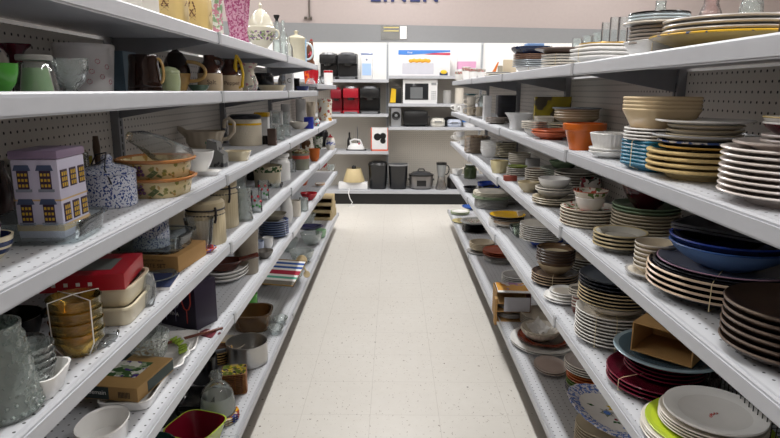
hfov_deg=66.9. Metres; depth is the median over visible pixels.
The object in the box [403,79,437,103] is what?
microwave oven
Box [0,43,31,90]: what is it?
goblet
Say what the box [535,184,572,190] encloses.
plate
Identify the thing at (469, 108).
mug
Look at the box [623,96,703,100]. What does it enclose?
bowl
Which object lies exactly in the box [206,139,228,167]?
bookend
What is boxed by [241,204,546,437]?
floor
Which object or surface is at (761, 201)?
plate
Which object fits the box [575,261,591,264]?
plate
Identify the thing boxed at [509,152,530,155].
bowl
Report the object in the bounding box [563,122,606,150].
flower pot
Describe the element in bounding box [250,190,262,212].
drinking glass
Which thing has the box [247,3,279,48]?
tureen
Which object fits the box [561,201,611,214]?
plate
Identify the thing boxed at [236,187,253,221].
glass pitcher
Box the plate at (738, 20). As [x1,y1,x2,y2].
[662,18,779,30]
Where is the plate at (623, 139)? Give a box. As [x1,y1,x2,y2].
[621,138,667,145]
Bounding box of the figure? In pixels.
[314,118,319,125]
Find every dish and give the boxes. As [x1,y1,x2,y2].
[0,206,108,245]
[0,356,70,402]
[81,329,119,349]
[113,153,195,179]
[115,226,196,254]
[137,171,197,198]
[146,272,179,290]
[192,169,221,175]
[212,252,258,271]
[221,335,244,348]
[225,150,251,160]
[258,85,285,90]
[289,121,307,122]
[289,123,307,128]
[300,224,323,230]
[315,228,325,237]
[462,204,471,209]
[491,216,524,220]
[491,218,523,221]
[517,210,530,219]
[534,116,553,118]
[534,119,553,121]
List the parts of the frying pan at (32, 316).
handle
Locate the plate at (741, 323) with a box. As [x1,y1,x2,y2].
[721,305,779,341]
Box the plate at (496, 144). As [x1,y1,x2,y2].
[496,144,516,146]
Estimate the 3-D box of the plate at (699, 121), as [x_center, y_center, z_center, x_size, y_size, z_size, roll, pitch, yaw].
[0.695,-0.211,1.304,0.200,0.017,0.200,-4,13,-17]
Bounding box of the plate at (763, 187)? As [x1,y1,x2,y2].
[717,172,779,192]
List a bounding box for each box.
[39,253,143,293]
[84,354,173,402]
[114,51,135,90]
[143,239,205,271]
[162,275,217,329]
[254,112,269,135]
[267,128,276,145]
[371,127,387,150]
[390,88,400,102]
[398,50,449,75]
[457,52,475,70]
[482,96,491,120]
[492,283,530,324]
[503,60,515,72]
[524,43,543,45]
[630,313,700,367]
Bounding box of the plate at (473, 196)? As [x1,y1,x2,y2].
[473,196,510,199]
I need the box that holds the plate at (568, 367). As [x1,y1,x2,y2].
[564,362,588,375]
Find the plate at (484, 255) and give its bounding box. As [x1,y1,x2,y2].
[484,255,507,261]
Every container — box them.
[7,145,89,237]
[495,107,515,111]
[495,111,515,121]
[496,95,516,98]
[496,99,515,102]
[496,103,515,106]
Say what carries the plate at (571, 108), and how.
on the bowl at (557, 110)
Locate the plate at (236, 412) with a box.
[225,406,238,421]
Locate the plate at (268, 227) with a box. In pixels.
[260,223,288,228]
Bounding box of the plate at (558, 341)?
[517,329,567,347]
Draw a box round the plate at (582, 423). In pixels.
[575,413,618,437]
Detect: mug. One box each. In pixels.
[128,54,164,90]
[304,117,313,128]
[305,39,313,61]
[320,70,332,84]
[450,104,461,110]
[455,71,462,80]
[456,105,466,112]
[462,67,470,79]
[463,97,475,105]
[463,106,475,115]
[469,68,477,78]
[472,107,482,115]
[477,69,485,77]
[525,158,539,166]
[580,177,600,187]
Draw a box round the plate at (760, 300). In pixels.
[723,282,779,324]
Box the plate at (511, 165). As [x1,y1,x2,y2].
[507,164,527,167]
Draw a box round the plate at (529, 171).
[525,170,548,173]
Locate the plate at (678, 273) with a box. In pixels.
[653,257,733,285]
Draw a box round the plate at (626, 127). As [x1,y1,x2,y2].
[624,126,680,132]
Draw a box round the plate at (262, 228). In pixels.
[258,225,288,230]
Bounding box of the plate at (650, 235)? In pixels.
[610,224,669,236]
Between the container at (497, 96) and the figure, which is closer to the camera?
the container at (497, 96)
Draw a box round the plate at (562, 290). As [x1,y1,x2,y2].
[549,285,571,295]
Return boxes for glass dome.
[199,369,235,416]
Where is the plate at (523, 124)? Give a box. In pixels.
[521,124,547,127]
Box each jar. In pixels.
[14,54,59,90]
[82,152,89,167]
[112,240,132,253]
[160,66,180,90]
[169,210,184,229]
[185,196,226,244]
[209,180,238,228]
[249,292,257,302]
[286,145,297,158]
[290,160,295,172]
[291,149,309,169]
[325,134,334,149]
[463,164,476,178]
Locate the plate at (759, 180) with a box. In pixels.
[718,166,779,185]
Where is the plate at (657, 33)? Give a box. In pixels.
[628,32,661,37]
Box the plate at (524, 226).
[520,224,549,230]
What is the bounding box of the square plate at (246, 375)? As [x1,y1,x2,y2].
[222,375,246,380]
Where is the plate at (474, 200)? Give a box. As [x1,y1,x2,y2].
[474,200,507,204]
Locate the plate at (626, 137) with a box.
[623,135,660,141]
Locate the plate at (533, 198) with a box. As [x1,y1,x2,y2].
[532,196,574,203]
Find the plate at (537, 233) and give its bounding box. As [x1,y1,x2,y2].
[519,228,553,234]
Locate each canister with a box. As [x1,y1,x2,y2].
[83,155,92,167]
[159,0,189,22]
[188,0,212,30]
[228,114,261,145]
[271,153,290,180]
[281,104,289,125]
[287,30,305,60]
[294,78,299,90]
[295,99,305,120]
[306,101,314,118]
[317,99,331,120]
[443,90,450,103]
[455,88,463,103]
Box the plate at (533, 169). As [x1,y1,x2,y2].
[525,167,547,171]
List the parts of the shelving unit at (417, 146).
shelf, kick plate, shelf, pegboard panel, pegboard panel, shelf, shelf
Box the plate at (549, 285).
[531,276,577,286]
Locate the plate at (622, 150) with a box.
[621,148,647,156]
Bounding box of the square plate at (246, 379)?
[227,379,246,383]
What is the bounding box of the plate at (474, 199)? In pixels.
[474,199,507,202]
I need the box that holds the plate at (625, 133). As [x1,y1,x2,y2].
[623,132,660,138]
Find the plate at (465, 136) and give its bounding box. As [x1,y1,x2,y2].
[465,136,490,138]
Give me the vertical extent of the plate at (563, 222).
0.021 m
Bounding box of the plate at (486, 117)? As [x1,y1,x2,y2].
[486,117,507,118]
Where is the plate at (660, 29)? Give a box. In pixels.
[629,28,663,34]
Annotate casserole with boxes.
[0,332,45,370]
[235,303,272,332]
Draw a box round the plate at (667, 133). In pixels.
[665,132,744,137]
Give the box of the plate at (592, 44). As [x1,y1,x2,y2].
[574,43,623,47]
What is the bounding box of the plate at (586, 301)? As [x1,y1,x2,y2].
[577,292,643,310]
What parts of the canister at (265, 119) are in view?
lid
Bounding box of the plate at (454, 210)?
[451,209,469,212]
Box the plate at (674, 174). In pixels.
[645,163,718,181]
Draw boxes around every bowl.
[0,63,18,91]
[0,230,13,258]
[3,335,54,367]
[4,342,54,375]
[5,348,55,380]
[6,357,56,382]
[44,289,101,324]
[46,57,88,90]
[46,302,102,335]
[47,312,103,346]
[48,323,104,357]
[73,405,129,437]
[130,325,169,357]
[133,270,155,306]
[155,431,174,437]
[163,409,226,437]
[176,149,213,170]
[183,216,213,248]
[188,85,208,90]
[258,248,272,258]
[266,211,286,221]
[267,323,283,334]
[272,314,287,323]
[284,237,298,251]
[289,248,313,262]
[296,86,309,90]
[300,191,316,200]
[300,231,321,245]
[304,212,315,222]
[469,239,494,245]
[469,245,482,251]
[477,181,499,187]
[480,143,499,146]
[480,146,499,149]
[480,149,498,157]
[481,140,502,143]
[490,159,508,172]
[493,221,519,227]
[494,220,519,223]
[503,175,516,180]
[508,154,530,157]
[508,156,530,158]
[508,158,525,160]
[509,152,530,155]
[509,160,525,164]
[509,224,519,237]
[516,67,542,70]
[517,180,539,192]
[520,305,548,320]
[520,327,559,341]
[521,320,558,335]
[524,128,536,136]
[526,316,550,333]
[531,128,565,132]
[531,131,565,139]
[536,251,575,259]
[536,254,575,262]
[536,256,575,266]
[537,190,570,198]
[537,242,575,254]
[537,248,575,256]
[537,261,573,275]
[538,176,570,188]
[549,159,575,168]
[554,109,599,111]
[554,111,599,114]
[554,113,599,116]
[554,116,599,122]
[573,187,608,198]
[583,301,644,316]
[590,131,624,148]
[622,104,702,108]
[622,107,702,128]
[622,184,664,209]
[623,39,671,54]
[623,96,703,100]
[623,100,703,104]
[633,256,645,266]
[633,260,645,272]
[634,243,675,253]
[634,248,648,258]
[634,252,646,262]
[635,237,675,250]
[669,228,779,256]
[669,234,779,272]
[671,214,755,239]
[671,224,766,248]
[762,115,779,122]
[762,121,779,134]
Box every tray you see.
[97,375,168,410]
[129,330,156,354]
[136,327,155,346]
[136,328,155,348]
[179,386,217,407]
[262,259,306,286]
[339,77,354,78]
[361,112,377,113]
[511,46,551,48]
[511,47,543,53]
[533,97,571,121]
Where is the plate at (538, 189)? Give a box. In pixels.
[535,187,572,192]
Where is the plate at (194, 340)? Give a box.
[138,330,199,354]
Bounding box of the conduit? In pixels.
[304,0,311,18]
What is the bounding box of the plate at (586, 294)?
[578,286,637,304]
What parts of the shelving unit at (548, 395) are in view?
price rail, price rail, price rail, price rail, price rail, shelf, shelf, shelf, shelf, shelf, pegboard panel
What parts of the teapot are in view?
handle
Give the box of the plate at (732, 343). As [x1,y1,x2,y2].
[718,326,779,367]
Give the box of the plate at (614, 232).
[593,225,648,240]
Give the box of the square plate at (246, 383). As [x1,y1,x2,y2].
[222,383,246,387]
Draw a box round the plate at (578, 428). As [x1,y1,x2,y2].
[575,422,595,437]
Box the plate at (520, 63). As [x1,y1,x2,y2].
[512,63,540,65]
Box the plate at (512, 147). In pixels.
[499,147,516,149]
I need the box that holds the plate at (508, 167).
[506,166,525,169]
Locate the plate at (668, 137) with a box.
[651,131,759,142]
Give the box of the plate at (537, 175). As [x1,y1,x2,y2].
[525,172,548,176]
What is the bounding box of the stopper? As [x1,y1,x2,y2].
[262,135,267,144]
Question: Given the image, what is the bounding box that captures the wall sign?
[371,0,437,1]
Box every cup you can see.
[258,240,263,248]
[262,236,272,247]
[291,199,300,216]
[304,70,310,83]
[313,136,322,148]
[451,135,460,139]
[452,168,462,174]
[454,131,464,136]
[488,215,497,226]
[569,283,577,291]
[571,303,575,313]
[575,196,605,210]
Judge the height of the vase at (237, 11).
0.200 m
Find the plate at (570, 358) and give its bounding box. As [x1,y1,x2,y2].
[564,351,584,370]
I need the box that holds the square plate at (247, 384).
[233,384,247,390]
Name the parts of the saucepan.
handle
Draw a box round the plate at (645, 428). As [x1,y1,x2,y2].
[640,416,655,437]
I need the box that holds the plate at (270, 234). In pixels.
[259,229,288,235]
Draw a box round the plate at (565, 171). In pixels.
[554,168,593,175]
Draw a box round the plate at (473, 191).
[473,191,508,195]
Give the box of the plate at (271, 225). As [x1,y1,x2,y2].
[261,221,288,226]
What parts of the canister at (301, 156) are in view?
lid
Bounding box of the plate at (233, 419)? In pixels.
[225,413,238,423]
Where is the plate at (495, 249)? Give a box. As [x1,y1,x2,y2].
[483,245,503,253]
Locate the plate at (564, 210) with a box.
[560,207,611,217]
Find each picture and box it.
[106,360,152,377]
[166,293,190,323]
[402,63,433,73]
[409,58,430,62]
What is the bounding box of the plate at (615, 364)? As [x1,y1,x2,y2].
[606,351,720,394]
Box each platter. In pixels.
[141,334,190,368]
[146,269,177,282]
[208,266,248,278]
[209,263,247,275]
[215,269,248,282]
[510,326,570,353]
[511,339,571,356]
[535,47,574,53]
[567,383,630,437]
[569,55,623,61]
[570,47,626,52]
[570,51,628,55]
[613,329,714,373]
[645,398,777,437]
[648,28,777,47]
[657,245,779,281]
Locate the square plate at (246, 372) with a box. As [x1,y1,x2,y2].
[222,372,246,378]
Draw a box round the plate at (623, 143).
[621,141,669,148]
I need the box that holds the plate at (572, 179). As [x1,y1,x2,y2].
[554,174,594,180]
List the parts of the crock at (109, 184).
lid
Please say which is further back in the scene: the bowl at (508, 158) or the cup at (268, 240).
the bowl at (508, 158)
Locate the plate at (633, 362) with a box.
[625,356,704,377]
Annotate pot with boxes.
[193,351,217,385]
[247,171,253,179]
[254,73,273,90]
[309,148,319,160]
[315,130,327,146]
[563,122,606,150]
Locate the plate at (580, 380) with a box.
[566,370,593,383]
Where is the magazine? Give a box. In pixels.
[495,282,529,292]
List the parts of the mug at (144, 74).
handle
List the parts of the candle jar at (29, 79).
lid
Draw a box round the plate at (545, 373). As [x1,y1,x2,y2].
[534,364,565,375]
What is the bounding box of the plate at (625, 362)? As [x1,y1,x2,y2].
[623,358,707,384]
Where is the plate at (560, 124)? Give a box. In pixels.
[548,122,562,126]
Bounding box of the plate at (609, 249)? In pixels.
[592,239,634,253]
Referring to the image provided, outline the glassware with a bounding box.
[126,131,193,160]
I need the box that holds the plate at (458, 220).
[452,218,461,222]
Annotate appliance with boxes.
[430,118,444,126]
[444,116,457,125]
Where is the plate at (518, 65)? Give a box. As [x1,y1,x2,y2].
[512,65,543,66]
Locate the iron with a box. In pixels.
[346,138,365,150]
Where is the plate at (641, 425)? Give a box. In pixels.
[640,418,651,437]
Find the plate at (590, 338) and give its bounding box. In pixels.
[574,325,613,345]
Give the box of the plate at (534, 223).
[520,218,547,228]
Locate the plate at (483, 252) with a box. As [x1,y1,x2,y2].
[483,252,505,257]
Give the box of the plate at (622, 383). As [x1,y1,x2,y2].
[606,365,661,397]
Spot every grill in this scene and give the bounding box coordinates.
[447,119,461,126]
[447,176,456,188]
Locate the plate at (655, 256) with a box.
[653,251,779,283]
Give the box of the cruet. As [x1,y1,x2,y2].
[273,15,282,53]
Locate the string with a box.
[46,288,98,356]
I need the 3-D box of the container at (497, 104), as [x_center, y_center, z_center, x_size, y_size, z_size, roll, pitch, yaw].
[0.733,-0.698,3.741,0.118,0.072,0.118,0,12,0]
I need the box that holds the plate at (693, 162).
[646,151,722,166]
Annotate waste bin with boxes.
[368,160,387,188]
[388,163,407,188]
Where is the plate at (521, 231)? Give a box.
[519,229,554,236]
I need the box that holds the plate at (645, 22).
[622,19,670,27]
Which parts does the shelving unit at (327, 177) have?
pegboard panel, shelf, shelf, shelf, shelf, shelf, price rail, price rail, price rail, price rail, price rail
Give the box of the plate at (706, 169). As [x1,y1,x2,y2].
[645,157,719,172]
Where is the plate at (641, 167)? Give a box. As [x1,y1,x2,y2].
[619,159,662,172]
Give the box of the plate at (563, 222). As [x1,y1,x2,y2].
[559,219,593,229]
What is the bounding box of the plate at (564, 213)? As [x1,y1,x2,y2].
[560,210,610,220]
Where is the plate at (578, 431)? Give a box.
[575,425,588,437]
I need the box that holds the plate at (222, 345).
[216,342,232,354]
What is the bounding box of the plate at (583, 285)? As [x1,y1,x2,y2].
[578,280,629,297]
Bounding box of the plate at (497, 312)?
[497,312,519,316]
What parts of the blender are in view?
motor, lid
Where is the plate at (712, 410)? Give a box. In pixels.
[662,385,770,437]
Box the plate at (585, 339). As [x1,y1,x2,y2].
[574,328,616,349]
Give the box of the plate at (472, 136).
[466,135,488,137]
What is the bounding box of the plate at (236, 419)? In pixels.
[224,416,238,425]
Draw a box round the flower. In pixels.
[587,403,624,428]
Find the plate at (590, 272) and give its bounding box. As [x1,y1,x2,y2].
[579,264,617,286]
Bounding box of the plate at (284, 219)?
[263,217,288,223]
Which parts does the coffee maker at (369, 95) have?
lid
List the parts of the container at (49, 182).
lid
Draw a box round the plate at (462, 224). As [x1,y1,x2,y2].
[462,224,483,227]
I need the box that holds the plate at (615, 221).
[610,217,671,230]
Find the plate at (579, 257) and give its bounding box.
[575,251,589,262]
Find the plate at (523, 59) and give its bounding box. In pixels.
[513,59,543,61]
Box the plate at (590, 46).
[575,46,624,48]
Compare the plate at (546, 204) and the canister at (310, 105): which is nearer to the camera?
the plate at (546, 204)
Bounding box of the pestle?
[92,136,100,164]
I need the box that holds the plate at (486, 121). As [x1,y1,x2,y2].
[486,121,508,123]
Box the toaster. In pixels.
[403,110,429,126]
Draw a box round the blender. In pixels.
[435,162,449,189]
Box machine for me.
[338,181,367,206]
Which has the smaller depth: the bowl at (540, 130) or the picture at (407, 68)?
the bowl at (540, 130)
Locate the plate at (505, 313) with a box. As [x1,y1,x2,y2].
[499,312,519,315]
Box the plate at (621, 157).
[620,156,646,163]
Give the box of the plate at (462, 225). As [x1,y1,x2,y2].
[462,225,484,229]
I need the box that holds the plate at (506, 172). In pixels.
[506,172,524,175]
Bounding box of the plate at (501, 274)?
[501,274,521,280]
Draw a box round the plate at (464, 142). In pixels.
[464,142,480,144]
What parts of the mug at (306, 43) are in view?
handle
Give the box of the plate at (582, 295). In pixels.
[578,289,640,307]
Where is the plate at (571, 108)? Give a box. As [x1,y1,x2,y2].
[552,107,602,109]
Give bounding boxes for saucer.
[588,149,620,158]
[589,146,620,151]
[759,137,779,144]
[761,132,779,140]
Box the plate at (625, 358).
[624,356,707,380]
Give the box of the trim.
[0,18,779,71]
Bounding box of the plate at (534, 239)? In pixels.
[519,234,558,240]
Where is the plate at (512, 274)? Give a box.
[501,270,520,279]
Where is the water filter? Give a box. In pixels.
[361,53,372,78]
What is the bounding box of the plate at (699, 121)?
[655,118,757,125]
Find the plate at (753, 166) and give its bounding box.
[720,155,779,171]
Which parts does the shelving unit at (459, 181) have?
price rail, price rail, price rail, price rail, price rail, shelf, shelf, shelf, shelf, pegboard panel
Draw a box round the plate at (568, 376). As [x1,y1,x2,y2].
[566,372,583,383]
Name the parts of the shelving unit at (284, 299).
pegboard panel, shelf, shelf, shelf, shelf, shelf, price rail, shelf, price rail, price rail, price rail, price rail, price rail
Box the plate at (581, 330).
[574,322,612,342]
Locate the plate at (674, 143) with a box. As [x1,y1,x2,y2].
[657,138,723,148]
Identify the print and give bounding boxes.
[51,282,91,287]
[54,58,111,83]
[78,258,121,270]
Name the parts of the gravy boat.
spout, handle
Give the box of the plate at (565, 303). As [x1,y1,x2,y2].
[543,295,570,304]
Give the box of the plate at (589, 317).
[576,307,632,325]
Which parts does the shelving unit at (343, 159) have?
pegboard panel, shelf, pegboard panel, shelf, shelf, shelf, kick plate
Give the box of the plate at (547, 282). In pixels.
[531,274,577,284]
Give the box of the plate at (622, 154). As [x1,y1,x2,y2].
[620,152,646,159]
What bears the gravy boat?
on the dish
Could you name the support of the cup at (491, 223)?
on the shelving unit at (487, 273)
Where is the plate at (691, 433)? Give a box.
[658,404,769,437]
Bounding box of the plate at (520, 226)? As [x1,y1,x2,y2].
[519,225,551,232]
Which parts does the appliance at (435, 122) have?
lid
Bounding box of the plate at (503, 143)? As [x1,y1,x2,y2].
[497,141,516,144]
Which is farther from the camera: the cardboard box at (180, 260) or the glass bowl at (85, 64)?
the cardboard box at (180, 260)
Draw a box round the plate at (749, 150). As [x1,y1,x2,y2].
[720,142,779,158]
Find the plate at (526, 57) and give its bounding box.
[513,57,545,59]
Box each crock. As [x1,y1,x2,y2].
[84,152,137,209]
[132,219,170,249]
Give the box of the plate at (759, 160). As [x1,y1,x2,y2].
[720,149,779,165]
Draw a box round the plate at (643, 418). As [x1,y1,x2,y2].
[641,401,663,437]
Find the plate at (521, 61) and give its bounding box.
[512,61,546,63]
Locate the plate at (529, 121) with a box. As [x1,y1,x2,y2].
[521,120,547,123]
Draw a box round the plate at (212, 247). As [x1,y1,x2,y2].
[206,244,216,252]
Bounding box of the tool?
[296,255,309,277]
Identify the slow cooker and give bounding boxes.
[408,168,433,189]
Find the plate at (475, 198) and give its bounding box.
[475,198,507,201]
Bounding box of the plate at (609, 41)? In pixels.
[579,41,623,44]
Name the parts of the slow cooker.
lid, control panel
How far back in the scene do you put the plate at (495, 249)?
4.36 m
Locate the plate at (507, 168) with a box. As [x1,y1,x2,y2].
[506,168,525,171]
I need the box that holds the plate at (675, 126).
[667,123,745,130]
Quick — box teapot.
[159,49,206,90]
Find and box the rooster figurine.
[307,39,314,63]
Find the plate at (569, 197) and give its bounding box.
[532,193,574,201]
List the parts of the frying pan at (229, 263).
handle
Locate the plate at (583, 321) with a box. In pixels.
[575,312,624,332]
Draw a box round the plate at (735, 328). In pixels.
[720,312,779,350]
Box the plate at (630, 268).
[625,263,646,279]
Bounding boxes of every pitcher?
[233,54,244,88]
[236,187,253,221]
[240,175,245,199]
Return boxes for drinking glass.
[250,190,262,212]
[258,180,269,200]
[272,113,280,130]
[275,127,284,139]
[278,112,288,128]
[281,124,290,135]
[299,197,308,211]
[601,22,609,41]
[609,17,619,40]
[618,16,628,41]
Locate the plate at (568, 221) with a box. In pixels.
[560,216,610,226]
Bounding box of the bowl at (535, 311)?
[520,305,548,320]
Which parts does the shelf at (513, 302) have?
panel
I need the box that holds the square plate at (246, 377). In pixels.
[226,377,246,381]
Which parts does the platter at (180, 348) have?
zigzag trim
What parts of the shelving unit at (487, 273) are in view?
price rail, price rail, price rail, price rail, shelf, price rail, shelf, shelf, shelf, shelf, pegboard panel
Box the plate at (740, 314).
[722,298,779,333]
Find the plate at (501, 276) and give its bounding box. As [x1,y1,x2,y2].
[501,276,522,282]
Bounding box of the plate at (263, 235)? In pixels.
[259,231,288,237]
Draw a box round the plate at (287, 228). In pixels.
[259,227,288,232]
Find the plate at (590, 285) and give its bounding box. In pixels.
[579,277,625,293]
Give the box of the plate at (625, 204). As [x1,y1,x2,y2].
[612,198,680,213]
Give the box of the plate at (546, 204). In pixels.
[532,199,560,206]
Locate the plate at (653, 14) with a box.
[627,13,691,19]
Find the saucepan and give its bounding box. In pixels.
[215,333,267,369]
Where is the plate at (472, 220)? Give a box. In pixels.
[461,217,481,223]
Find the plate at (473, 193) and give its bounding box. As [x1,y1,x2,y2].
[473,193,509,197]
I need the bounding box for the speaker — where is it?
[391,107,400,126]
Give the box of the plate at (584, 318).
[576,310,632,329]
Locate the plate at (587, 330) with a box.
[575,319,614,338]
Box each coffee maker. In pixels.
[319,52,337,78]
[330,87,342,113]
[337,52,357,78]
[343,86,359,113]
[359,86,379,113]
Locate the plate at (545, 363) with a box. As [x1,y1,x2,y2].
[534,355,566,373]
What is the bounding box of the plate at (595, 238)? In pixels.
[593,235,634,248]
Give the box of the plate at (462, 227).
[462,227,485,230]
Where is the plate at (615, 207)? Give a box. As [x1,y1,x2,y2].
[612,204,681,216]
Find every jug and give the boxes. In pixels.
[197,55,222,90]
[221,59,242,90]
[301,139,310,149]
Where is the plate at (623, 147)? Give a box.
[621,145,653,152]
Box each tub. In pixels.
[51,42,114,90]
[462,120,474,126]
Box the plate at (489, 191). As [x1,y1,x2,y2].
[473,188,507,194]
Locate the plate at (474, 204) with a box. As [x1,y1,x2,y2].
[474,204,507,208]
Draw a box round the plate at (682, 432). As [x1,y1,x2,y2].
[658,407,769,437]
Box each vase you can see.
[0,160,13,213]
[0,315,45,427]
[211,0,223,33]
[224,0,249,41]
[234,229,258,274]
[238,63,257,90]
[280,196,292,222]
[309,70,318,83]
[655,0,666,9]
[698,0,721,15]
[738,0,763,12]
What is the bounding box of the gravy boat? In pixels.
[177,116,235,147]
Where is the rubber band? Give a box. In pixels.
[708,270,722,311]
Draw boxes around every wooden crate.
[311,207,335,220]
[312,201,335,212]
[316,193,334,205]
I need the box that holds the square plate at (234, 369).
[221,364,246,376]
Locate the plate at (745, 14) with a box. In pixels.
[662,12,779,25]
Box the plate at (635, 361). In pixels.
[635,361,686,373]
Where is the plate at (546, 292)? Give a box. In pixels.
[544,289,571,301]
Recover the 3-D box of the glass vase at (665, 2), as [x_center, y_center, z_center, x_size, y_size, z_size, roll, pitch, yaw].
[0.862,-0.596,1.898,0.055,0.200,0.055,-10,16,-39]
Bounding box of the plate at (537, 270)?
[532,266,577,279]
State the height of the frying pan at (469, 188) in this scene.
0.057 m
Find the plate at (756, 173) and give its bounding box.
[718,161,779,178]
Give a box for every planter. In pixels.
[253,163,281,187]
[505,112,532,129]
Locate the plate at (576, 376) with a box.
[567,370,591,380]
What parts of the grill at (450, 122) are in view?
lid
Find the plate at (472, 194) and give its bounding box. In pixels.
[472,194,510,198]
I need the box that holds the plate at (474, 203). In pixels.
[474,203,507,206]
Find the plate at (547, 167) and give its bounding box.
[540,165,583,171]
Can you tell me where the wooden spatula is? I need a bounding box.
[153,327,222,347]
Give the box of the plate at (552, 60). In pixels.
[541,59,577,62]
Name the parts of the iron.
sole plate, handle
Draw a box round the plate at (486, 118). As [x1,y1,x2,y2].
[486,118,508,120]
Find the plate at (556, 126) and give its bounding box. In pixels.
[548,125,562,127]
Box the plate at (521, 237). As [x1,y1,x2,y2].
[519,235,561,242]
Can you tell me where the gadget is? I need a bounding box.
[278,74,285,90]
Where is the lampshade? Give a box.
[343,165,364,182]
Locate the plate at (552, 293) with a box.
[549,290,571,297]
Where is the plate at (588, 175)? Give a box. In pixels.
[554,172,595,178]
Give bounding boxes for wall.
[222,0,779,29]
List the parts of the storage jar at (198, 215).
lid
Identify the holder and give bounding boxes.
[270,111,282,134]
[384,26,406,38]
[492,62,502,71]
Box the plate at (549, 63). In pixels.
[541,62,577,64]
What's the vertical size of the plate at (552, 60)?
0.018 m
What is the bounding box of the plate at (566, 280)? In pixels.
[531,272,577,281]
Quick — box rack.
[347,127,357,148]
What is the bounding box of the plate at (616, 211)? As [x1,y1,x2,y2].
[612,207,681,220]
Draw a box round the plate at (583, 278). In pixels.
[579,273,621,290]
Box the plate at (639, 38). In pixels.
[628,37,649,41]
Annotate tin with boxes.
[122,0,159,12]
[285,74,293,90]
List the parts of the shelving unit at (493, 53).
pegboard panel, pegboard panel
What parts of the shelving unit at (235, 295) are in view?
pegboard panel, shelf, shelf, shelf, shelf, shelf, price rail, shelf, price rail, price rail, price rail, price rail, price rail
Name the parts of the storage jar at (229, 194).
lid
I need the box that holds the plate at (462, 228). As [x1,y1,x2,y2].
[462,228,485,232]
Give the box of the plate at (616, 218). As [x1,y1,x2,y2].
[611,214,671,226]
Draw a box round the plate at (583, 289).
[578,283,633,301]
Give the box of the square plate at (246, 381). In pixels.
[229,381,246,385]
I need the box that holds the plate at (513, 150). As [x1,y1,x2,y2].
[497,150,515,152]
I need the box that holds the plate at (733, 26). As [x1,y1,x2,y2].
[661,24,778,33]
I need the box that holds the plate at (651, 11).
[628,10,690,16]
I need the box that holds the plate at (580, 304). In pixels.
[576,299,646,322]
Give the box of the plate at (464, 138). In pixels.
[464,138,490,140]
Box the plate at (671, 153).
[646,146,723,159]
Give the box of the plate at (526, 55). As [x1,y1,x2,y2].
[513,55,542,57]
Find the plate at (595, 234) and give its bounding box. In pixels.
[593,232,647,244]
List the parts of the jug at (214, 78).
handle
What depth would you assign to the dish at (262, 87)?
3.26 m
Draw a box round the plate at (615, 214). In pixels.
[611,210,680,223]
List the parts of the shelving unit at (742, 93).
price rail, shelf, shelf, price rail, price rail, shelf, shelf, price rail, pegboard panel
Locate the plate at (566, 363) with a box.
[564,358,586,373]
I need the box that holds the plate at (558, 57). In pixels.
[541,56,571,59]
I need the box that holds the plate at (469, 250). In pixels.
[467,248,484,254]
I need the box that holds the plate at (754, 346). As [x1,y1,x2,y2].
[719,319,779,358]
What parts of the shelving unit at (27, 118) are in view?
pegboard panel, shelf, shelf, price rail, shelf, price rail, shelf, price rail, shelf, price rail, price rail, shelf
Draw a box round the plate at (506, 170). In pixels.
[506,170,524,173]
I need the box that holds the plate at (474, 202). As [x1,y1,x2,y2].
[474,202,507,205]
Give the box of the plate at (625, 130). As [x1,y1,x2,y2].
[624,129,682,135]
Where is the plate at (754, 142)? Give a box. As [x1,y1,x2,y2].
[732,137,779,151]
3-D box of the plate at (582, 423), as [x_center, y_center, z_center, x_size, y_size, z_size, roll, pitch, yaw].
[0.748,0.725,2.063,0.193,0.019,0.193,-4,13,-19]
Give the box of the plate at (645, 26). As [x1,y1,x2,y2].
[629,25,663,30]
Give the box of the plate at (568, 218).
[560,213,610,223]
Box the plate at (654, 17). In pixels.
[627,16,685,21]
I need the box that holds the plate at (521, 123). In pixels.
[521,123,547,125]
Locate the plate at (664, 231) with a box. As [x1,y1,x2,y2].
[610,220,669,233]
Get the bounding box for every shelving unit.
[0,0,238,437]
[122,33,293,437]
[198,42,293,83]
[226,56,320,315]
[272,84,338,256]
[294,42,388,203]
[388,43,484,204]
[447,79,515,256]
[467,74,563,313]
[479,43,585,173]
[494,64,674,437]
[553,32,779,437]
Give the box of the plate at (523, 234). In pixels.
[519,232,557,238]
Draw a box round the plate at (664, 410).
[659,394,770,437]
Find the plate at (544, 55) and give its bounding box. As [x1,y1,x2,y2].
[541,54,573,56]
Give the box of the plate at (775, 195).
[717,178,779,198]
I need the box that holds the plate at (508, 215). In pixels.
[489,211,525,219]
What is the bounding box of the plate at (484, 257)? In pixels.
[484,257,508,262]
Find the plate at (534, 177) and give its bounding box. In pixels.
[525,174,537,178]
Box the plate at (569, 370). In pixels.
[564,364,590,378]
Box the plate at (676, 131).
[666,127,744,135]
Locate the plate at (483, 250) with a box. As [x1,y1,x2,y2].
[483,250,504,255]
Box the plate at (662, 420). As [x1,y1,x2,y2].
[657,410,689,437]
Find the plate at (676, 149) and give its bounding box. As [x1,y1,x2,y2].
[658,143,721,153]
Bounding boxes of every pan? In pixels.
[0,293,82,345]
[78,267,148,307]
[79,284,149,325]
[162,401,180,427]
[463,185,494,192]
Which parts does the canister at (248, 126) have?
lid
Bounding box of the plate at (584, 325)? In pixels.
[575,316,617,335]
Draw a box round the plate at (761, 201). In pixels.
[716,184,779,208]
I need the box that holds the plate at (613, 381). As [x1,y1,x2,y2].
[606,369,656,400]
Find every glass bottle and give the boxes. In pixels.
[279,20,287,54]
[284,37,292,56]
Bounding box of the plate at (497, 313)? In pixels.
[497,313,519,318]
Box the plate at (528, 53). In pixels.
[513,53,542,55]

